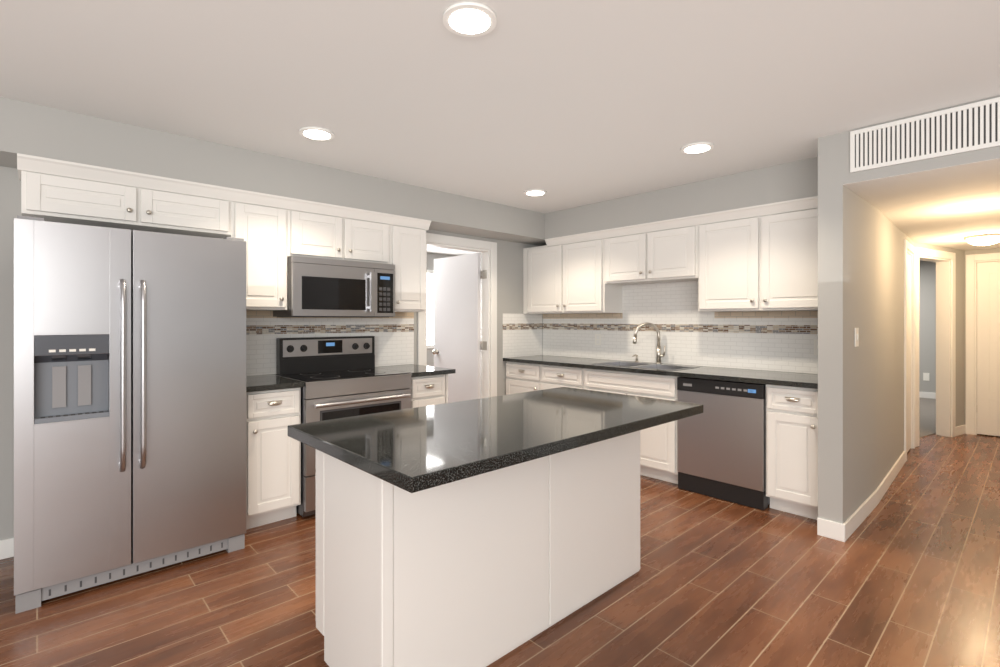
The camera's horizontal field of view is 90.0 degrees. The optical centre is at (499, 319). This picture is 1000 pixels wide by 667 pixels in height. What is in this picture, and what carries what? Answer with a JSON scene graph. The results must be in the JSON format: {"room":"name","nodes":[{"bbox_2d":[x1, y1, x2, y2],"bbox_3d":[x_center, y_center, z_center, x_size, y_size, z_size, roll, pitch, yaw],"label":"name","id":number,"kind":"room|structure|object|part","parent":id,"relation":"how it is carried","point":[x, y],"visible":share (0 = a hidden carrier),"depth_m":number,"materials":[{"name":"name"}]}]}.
{"room":"kitchen","nodes":[
{"label":"kitchen","id":0,"kind":"room"},
{"bbox_2d":[0,166,542,539],"bbox_3d":[-2.397,0.100,3.177,8.000,2.440,0.120,0,0,-43],"label":"wall","id":1,"kind":"structure","parent":0,"point":[509,277],"depth_m":2.79,"materials":[{"name":"grey paint"}]},
{"bbox_2d":[0,537,13,559],"bbox_3d":[-3.999,1.268,1.603,3.510,0.105,0.014,0,0,-43],"label":"baseboard","id":2,"kind":"structure","parent":1,"relation":"attached to","point":[6,545],"depth_m":2.77,"materials":[{"name":"white wood"}]},
{"bbox_2d":[17,161,156,231],"bbox_3d":[-2.373,-0.675,2.887,0.561,0.240,0.333,0,0,-43],"label":"upper cabinet","id":3,"kind":"object","parent":1,"relation":"attached to","point":[71,196],"depth_m":2.76,"materials":[{"name":"white wood"}]},
{"bbox_2d":[153,185,236,238],"bbox_3d":[-2.058,-0.675,3.179,0.561,0.240,0.333,0,0,-43],"label":"upper cabinet","id":4,"kind":"object","parent":1,"relation":"attached to","point":[192,212],"depth_m":3.12,"materials":[{"name":"white wood"}]},
{"bbox_2d":[234,197,292,310],"bbox_3d":[-1.720,-0.432,3.491,0.360,0.725,0.333,0,0,-43],"label":"upper cabinet","id":5,"kind":"object","parent":1,"relation":"attached to","point":[274,232],"depth_m":3.39,"materials":[{"name":"white wood"}]},
{"bbox_2d":[246,310,413,375],"bbox_3d":[-1.397,0.168,4.015,1.655,0.473,0.010,0,0,-43],"label":"backsplash","id":6,"kind":"structure","parent":1,"relation":"attached to","point":[394,340],"depth_m":4.01,"materials":[{"name":"white tile"}]},
{"bbox_2d":[293,205,392,263],"bbox_3d":[-1.291,-0.622,3.889,0.810,0.347,0.333,0,0,-43],"label":"upper cabinet","id":7,"kind":"object","parent":1,"relation":"attached to","point":[317,233],"depth_m":3.76,"materials":[{"name":"white wood"}]},
{"bbox_2d":[273,256,394,317],"bbox_3d":[-1.251,-0.232,3.845,0.804,0.421,0.449,0,0,-43],"label":"microwave","id":8,"kind":"object","parent":7,"relation":"attached to","point":[319,287],"visible":0.96,"depth_m":3.67,"materials":[{"name":"silver metal"}]},
{"bbox_2d":[393,221,428,311],"bbox_3d":[-0.862,-0.432,4.286,0.360,0.725,0.333,0,0,-43],"label":"upper cabinet","id":9,"kind":"object","parent":1,"relation":"attached to","point":[409,240],"depth_m":4.17,"materials":[{"name":"white wood"}]},
{"bbox_2d":[418,233,496,397],"bbox_3d":[-0.436,0.253,4.982,0.980,2.135,0.136,0,0,-43],"label":"door frame","id":10,"kind":"structure","parent":1,"relation":"attached to","point":[489,325],"depth_m":5.21,"materials":[{"name":"white wood"}]},
{"bbox_2d":[432,253,486,402],"bbox_3d":[-0.458,0.299,5.542,0.167,2.018,0.895,0,0,-43],"label":"door","id":11,"kind":"structure","parent":1,"relation":"in","point":[457,313],"depth_m":5.50,"materials":[{"name":"white wood"}]},
{"bbox_3d":[-0.172,0.295,5.258,0.012,1.640,0.091,0,0,-43],"label":"door hinges","id":12,"kind":"part","parent":11,"relation":"part of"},
{"bbox_2d":[503,314,542,357],"bbox_3d":[0.259,0.168,5.548,0.619,0.473,0.010,0,0,-43],"label":"backsplash","id":13,"kind":"structure","parent":1,"relation":"attached to","point":[522,334],"depth_m":5.54,"materials":[{"name":"white tile"}]},
{"bbox_2d":[0,97,546,245],"bbox_3d":[-2.280,-0.985,2.962,7.880,0.270,0.355,0,0,-43],"label":"soffit","id":14,"kind":"structure","parent":0,"point":[26,128],"depth_m":3.23,"materials":[{"name":"grey paint"}]},
{"bbox_2d":[427,252,456,366],"bbox_3d":[-2.294,0.100,7.334,4.600,2.440,0.120,0,0,-43],"label":"wall","id":15,"kind":"structure","parent":0,"point":[431,257],"depth_m":8.31,"materials":[{"name":"grey paint"}]},
{"bbox_2d":[427,270,433,347],"bbox_3d":[-1.513,-0.180,7.963,2.000,1.300,0.018,0,0,-43],"label":"room window","id":16,"kind":"structure","parent":15,"relation":"in","point":[430,308],"depth_m":8.29,"materials":[{"name":"white"}]},
{"bbox_2d":[0,434,999,666],"bbox_3d":[1.780,1.350,3.965,15.200,0.060,10.600,0,0,-43],"label":"floor","id":17,"kind":"structure","parent":0,"point":[906,573],"depth_m":2.36,"materials":[{"name":"brown wood"}]},
{"bbox_2d":[14,215,245,613],"bbox_3d":[-2.052,0.425,2.812,0.962,1.790,0.816,0,0,-43],"label":"refrigerator","id":18,"kind":"object","parent":17,"relation":"on","point":[129,402],"visible":1,"depth_m":2.49,"materials":[{"name":"grey metal"}]},
{"bbox_2d":[246,374,303,528],"bbox_3d":[-1.634,0.863,3.367,0.388,0.915,0.632,0,0,-43],"label":"base cabinet","id":19,"kind":"object","parent":17,"relation":"on","point":[273,459],"visible":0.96,"depth_m":3.17,"materials":[{"name":"white wood"}]},
{"bbox_2d":[276,336,411,516],"bbox_3d":[-1.157,0.728,3.744,0.814,1.185,0.663,0,0,-43],"label":"range","id":20,"kind":"object","parent":17,"relation":"on","point":[341,377],"visible":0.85,"depth_m":3.67,"materials":[{"name":"silver metal"}]},
{"bbox_2d":[375,364,455,407],"bbox_3d":[-0.732,0.863,4.203,0.422,0.915,0.632,0,0,-43],"label":"base cabinet","id":21,"kind":"object","parent":17,"relation":"on","point":[429,385],"visible":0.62,"depth_m":4.00,"materials":[{"name":"white wood"}]},
{"bbox_2d":[316,431,639,666],"bbox_3d":[-0.011,0.882,2.319,1.529,0.876,0.583,0,0,-43],"label":"kitchen island","id":22,"kind":"object","parent":17,"relation":"on","point":[483,532],"depth_m":1.88,"materials":[{"name":"white wood"}]},
{"bbox_2d":[288,387,702,494],"bbox_3d":[0.079,0.422,2.144,1.630,0.041,0.862,0,0,-43],"label":"island countertop","id":23,"kind":"structure","parent":22,"relation":"on","point":[413,451],"depth_m":1.82,"materials":[{"name":"black stone"}]},
{"bbox_2d":[506,363,546,394],"bbox_3d":[0.471,0.881,5.343,0.603,0.880,0.589,0,0,-43],"label":"base cabinet","id":24,"kind":"object","parent":17,"relation":"on","point":[520,377],"depth_m":5.14,"materials":[{"name":"white wood"}]},
{"bbox_2d":[547,365,626,394],"bbox_3d":[0.801,0.881,4.987,0.603,0.880,0.678,0,0,-43],"label":"base cabinet","id":25,"kind":"object","parent":17,"relation":"on","point":[611,379],"depth_m":4.53,"materials":[{"name":"white wood"}]},
{"bbox_2d":[677,377,769,509],"bbox_3d":[1.810,0.884,3.871,0.583,0.872,0.629,0,0,-43],"label":"dishwasher","id":26,"kind":"object","parent":17,"relation":"on","point":[722,446],"visible":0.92,"depth_m":3.64,"materials":[{"name":"grey metal"}]},
{"bbox_2d":[763,383,817,519],"bbox_3d":[2.161,0.881,3.518,0.603,0.880,0.354,0,0,-43],"label":"base cabinet","id":27,"kind":"object","parent":17,"relation":"on","point":[791,442],"depth_m":3.32,"materials":[{"name":"white wood"}]},
{"bbox_2d":[503,355,817,390],"bbox_3d":[1.267,0.422,4.466,0.627,0.034,2.962,0,0,-43],"label":"countertop","id":28,"kind":"structure","parent":27,"relation":"on","point":[772,378],"depth_m":3.86,"materials":[{"name":"black stone"}]},
{"bbox_2d":[594,361,696,370],"bbox_3d":[1.274,0.556,4.437,0.446,0.308,0.816,0,0,-43],"label":"sink","id":29,"kind":"object","parent":28,"relation":"in","point":[648,365],"visible":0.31,"depth_m":4.52,"materials":[{"name":"silver metal"}]},
{"bbox_2d":[633,322,664,363],"bbox_3d":[1.375,0.213,4.598,0.208,0.381,0.240,0,0,-43],"label":"faucet","id":30,"kind":"object","parent":28,"relation":"on","point":[658,354],"visible":0.96,"depth_m":4.60,"materials":[{"name":"silver metal"}]},
{"bbox_2d":[0,0,999,255],"bbox_3d":[1.780,-1.220,3.965,15.200,0.200,10.600,0,0,-43],"label":"ceiling","id":31,"kind":"structure","parent":0,"point":[566,104],"depth_m":2.32,"materials":[{"name":"white paint"}]},
{"bbox_2d":[299,126,334,140],"bbox_3d":[-1.095,-1.113,2.993,0.200,0.014,0.200,0,0,-43],"label":"recessed light","id":32,"kind":"object","parent":31,"relation":"in","point":[316,133],"visible":1,"depth_m":2.97,"materials":[{"name":"white"}]},
{"bbox_2d":[443,2,496,36],"bbox_3d":[-0.113,-1.113,1.858,0.200,0.014,0.200,0,0,-43],"label":"recessed light","id":33,"kind":"object","parent":31,"relation":"in","point":[470,19],"visible":0.96,"depth_m":1.84,"materials":[{"name":"white plastic"}]},
{"bbox_2d":[524,189,546,195],"bbox_3d":[0.310,-1.113,4.375,0.200,0.014,0.200,0,0,-43],"label":"recessed light","id":34,"kind":"object","parent":31,"relation":"in","point":[535,192],"visible":1,"depth_m":4.34,"materials":[{"name":"white"}]},
{"bbox_2d":[681,142,713,153],"bbox_3d":[1.278,-1.113,3.241,0.200,0.014,0.200,0,0,-43],"label":"recessed light","id":35,"kind":"object","parent":31,"relation":"in","point":[697,148],"visible":1,"depth_m":3.23,"materials":[{"name":"white plastic"}]},
{"bbox_2d":[548,281,807,373],"bbox_3d":[1.544,0.100,4.721,0.120,2.440,2.970,0,0,-43],"label":"wall","id":36,"kind":"structure","parent":0,"point":[677,364],"depth_m":4.48,"materials":[{"name":"grey"}]},
{"bbox_2d":[523,232,626,313],"bbox_3d":[0.760,-0.432,5.230,0.333,0.725,1.150,0,0,-43],"label":"upper cabinet","id":37,"kind":"object","parent":36,"relation":"attached to","point":[560,276],"depth_m":5.03,"materials":[{"name":"white wood"}]},
{"bbox_2d":[611,220,698,284],"bbox_3d":[1.413,-0.570,4.524,0.333,0.450,0.920,0,0,-43],"label":"upper cabinet","id":38,"kind":"object","parent":36,"relation":"attached to","point":[667,253],"depth_m":4.35,"materials":[{"name":"white wood"}]},
{"bbox_2d":[543,281,817,373],"bbox_3d":[1.499,0.030,4.674,0.010,0.748,2.956,0,0,-43],"label":"backsplash","id":39,"kind":"structure","parent":36,"relation":"attached to","point":[779,341],"depth_m":4.50,"materials":[{"name":"white tile"}]},
{"bbox_2d":[687,204,817,311],"bbox_3d":[2.027,-0.432,3.860,0.333,0.725,1.038,0,0,-43],"label":"upper cabinet","id":40,"kind":"object","parent":36,"relation":"attached to","point":[763,257],"depth_m":3.73,"materials":[{"name":"white wood"}]},
{"bbox_2d":[814,339,817,354],"bbox_3d":[2.375,0.203,3.715,0.006,0.115,0.075,0,0,-43],"label":"electrical outlet plate","id":41,"kind":"object","parent":36,"relation":"attached to","point":[815,346],"visible":0.38,"depth_m":3.73,"materials":[{"name":"white plastic"}]},
{"bbox_2d":[545,157,817,238],"bbox_3d":[1.490,-0.985,4.429,0.355,0.270,2.615,0,0,-43],"label":"soffit","id":42,"kind":"structure","parent":0,"point":[784,182],"depth_m":4.06,"materials":[{"name":"grey paint"}]},
{"bbox_2d":[818,132,913,523],"bbox_3d":[3.133,0.050,4.143,3.168,2.540,0.222,0,0,-43],"label":"wall","id":43,"kind":"structure","parent":0,"point":[846,366],"depth_m":3.17,"materials":[{"name":"grey paint"}]},
{"bbox_2d":[855,328,858,346],"bbox_3d":[2.285,0.110,3.198,0.080,0.120,0.012,0,0,-43],"label":"light switch","id":44,"kind":"object","parent":43,"relation":"attached to","point":[856,337],"visible":1,"depth_m":3.19,"materials":[{"name":"white plastic"}]},
{"bbox_2d":[840,451,905,541],"bbox_3d":[2.899,1.268,3.807,2.395,0.105,0.075,0,0,-43],"label":"baseboard","id":45,"kind":"structure","parent":43,"relation":"attached to","point":[847,528],"depth_m":3.41,"materials":[{"name":"white wood"}]},
{"bbox_2d":[907,253,910,451],"bbox_3d":[4.004,0.324,4.944,0.561,1.968,0.060,0,0,-43],"label":"door","id":46,"kind":"structure","parent":43,"relation":"in","point":[908,351],"depth_m":4.99,"materials":[{"name":"white wood"}]},
{"bbox_2d":[904,239,914,460],"bbox_3d":[3.989,0.285,4.963,0.740,2.070,0.173,0,0,-43],"label":"door frame","id":47,"kind":"structure","parent":43,"relation":"attached to","point":[909,246],"depth_m":5.12,"materials":[{"name":"white wood"}]},
{"bbox_2d":[843,96,999,183],"bbox_3d":[3.589,0.100,1.415,0.130,2.440,4.400,0,0,-43],"label":"wall","id":48,"kind":"structure","parent":0,"point":[940,162],"depth_m":2.74,"materials":[{"name":"grey paint"}]},
{"bbox_2d":[850,97,999,172],"bbox_3d":[2.429,-0.990,2.562,0.014,0.240,1.060,0,0,-43],"label":"air vent","id":49,"kind":"object","parent":48,"relation":"in","point":[965,128],"visible":1,"depth_m":2.69,"materials":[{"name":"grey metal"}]},
{"bbox_2d":[843,158,999,250],"bbox_3d":[4.122,-0.859,4.017,4.444,0.102,1.532,0,0,-43],"label":"ceiling","id":50,"kind":"structure","parent":0,"point":[951,222],"depth_m":3.41,"materials":[{"name":"white paint"}]},
{"bbox_2d":[964,233,999,245],"bbox_3d":[4.671,-0.790,4.816,0.300,0.140,0.300,0,0,-43],"label":"light","id":51,"kind":"object","parent":50,"relation":"attached to","point":[985,239],"visible":0.67,"depth_m":4.75,"materials":[{"name":"white glass"}]},
{"bbox_2d":[919,397,935,437],"bbox_3d":[4.551,1.316,6.592,6.476,0.008,4.636,0,0,-43],"label":"room floor","id":52,"kind":"structure","parent":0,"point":[927,416],"depth_m":6.73,"materials":[{"name":"grey"}]},
{"bbox_2d":[919,260,935,392],"bbox_3d":[6.961,0.050,8.710,0.302,2.540,4.271,0,0,-43],"label":"wall","id":53,"kind":"structure","parent":0,"point":[927,316],"depth_m":8.31,"materials":[{"name":"grey paint"}]},
{"bbox_2d":[923,373,928,380],"bbox_3d":[7.175,0.955,8.415,0.009,0.130,0.080,0,0,-43],"label":"outlet","id":54,"kind":"object","parent":53,"relation":"attached to","point":[925,376],"visible":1,"depth_m":8.41,"materials":[{"name":"white plastic"}]},
{"bbox_2d":[919,392,935,398],"bbox_3d":[6.779,1.268,8.804,0.191,0.105,4.417,0,0,-43],"label":"baseboard","id":55,"kind":"structure","parent":53,"relation":"attached to","point":[921,394],"depth_m":8.40,"materials":[{"name":"white wood"}]},
{"bbox_2d":[914,243,963,426],"bbox_3d":[4.836,0.050,5.574,1.280,2.540,0.130,0,0,-29],"label":"wall","id":56,"kind":"structure","parent":0,"point":[959,337],"depth_m":5.75,"materials":[{"name":"grey"}]},
{"bbox_2d":[915,247,955,446],"bbox_3d":[4.704,0.280,5.491,0.960,2.080,0.146,0,0,-29],"label":"door frame","id":57,"kind":"structure","parent":56,"relation":"attached to","point":[945,346],"depth_m":5.65,"materials":[{"name":"white wood"}]},
{"bbox_2d":[956,425,965,435],"bbox_3d":[5.283,1.268,5.740,0.277,0.105,0.014,0,0,-29],"label":"baseboard","id":58,"kind":"structure","parent":56,"relation":"attached to","point":[961,430],"depth_m":5.74,"materials":[{"name":"white wood"}]},
{"bbox_2d":[964,248,999,424],"bbox_3d":[5.859,0.050,5.441,0.169,2.540,1.219,0,0,-43],"label":"wall","id":59,"kind":"structure","parent":0,"point":[982,251],"depth_m":5.81,"materials":[{"name":"grey"}]},
{"bbox_2d":[966,253,999,434],"bbox_3d":[5.774,0.282,5.498,0.151,2.075,0.950,0,0,-43],"label":"door frame","id":60,"kind":"structure","parent":59,"relation":"attached to","point":[972,260],"depth_m":5.75,"materials":[{"name":"white wood"}]},
{"bbox_2d":[977,261,999,435],"bbox_3d":[5.753,0.324,5.488,0.094,1.968,0.771,0,0,-43],"label":"door","id":61,"kind":"structure","parent":59,"relation":"in","point":[988,348],"depth_m":5.68,"materials":[{"name":"white wood"}]}
]}

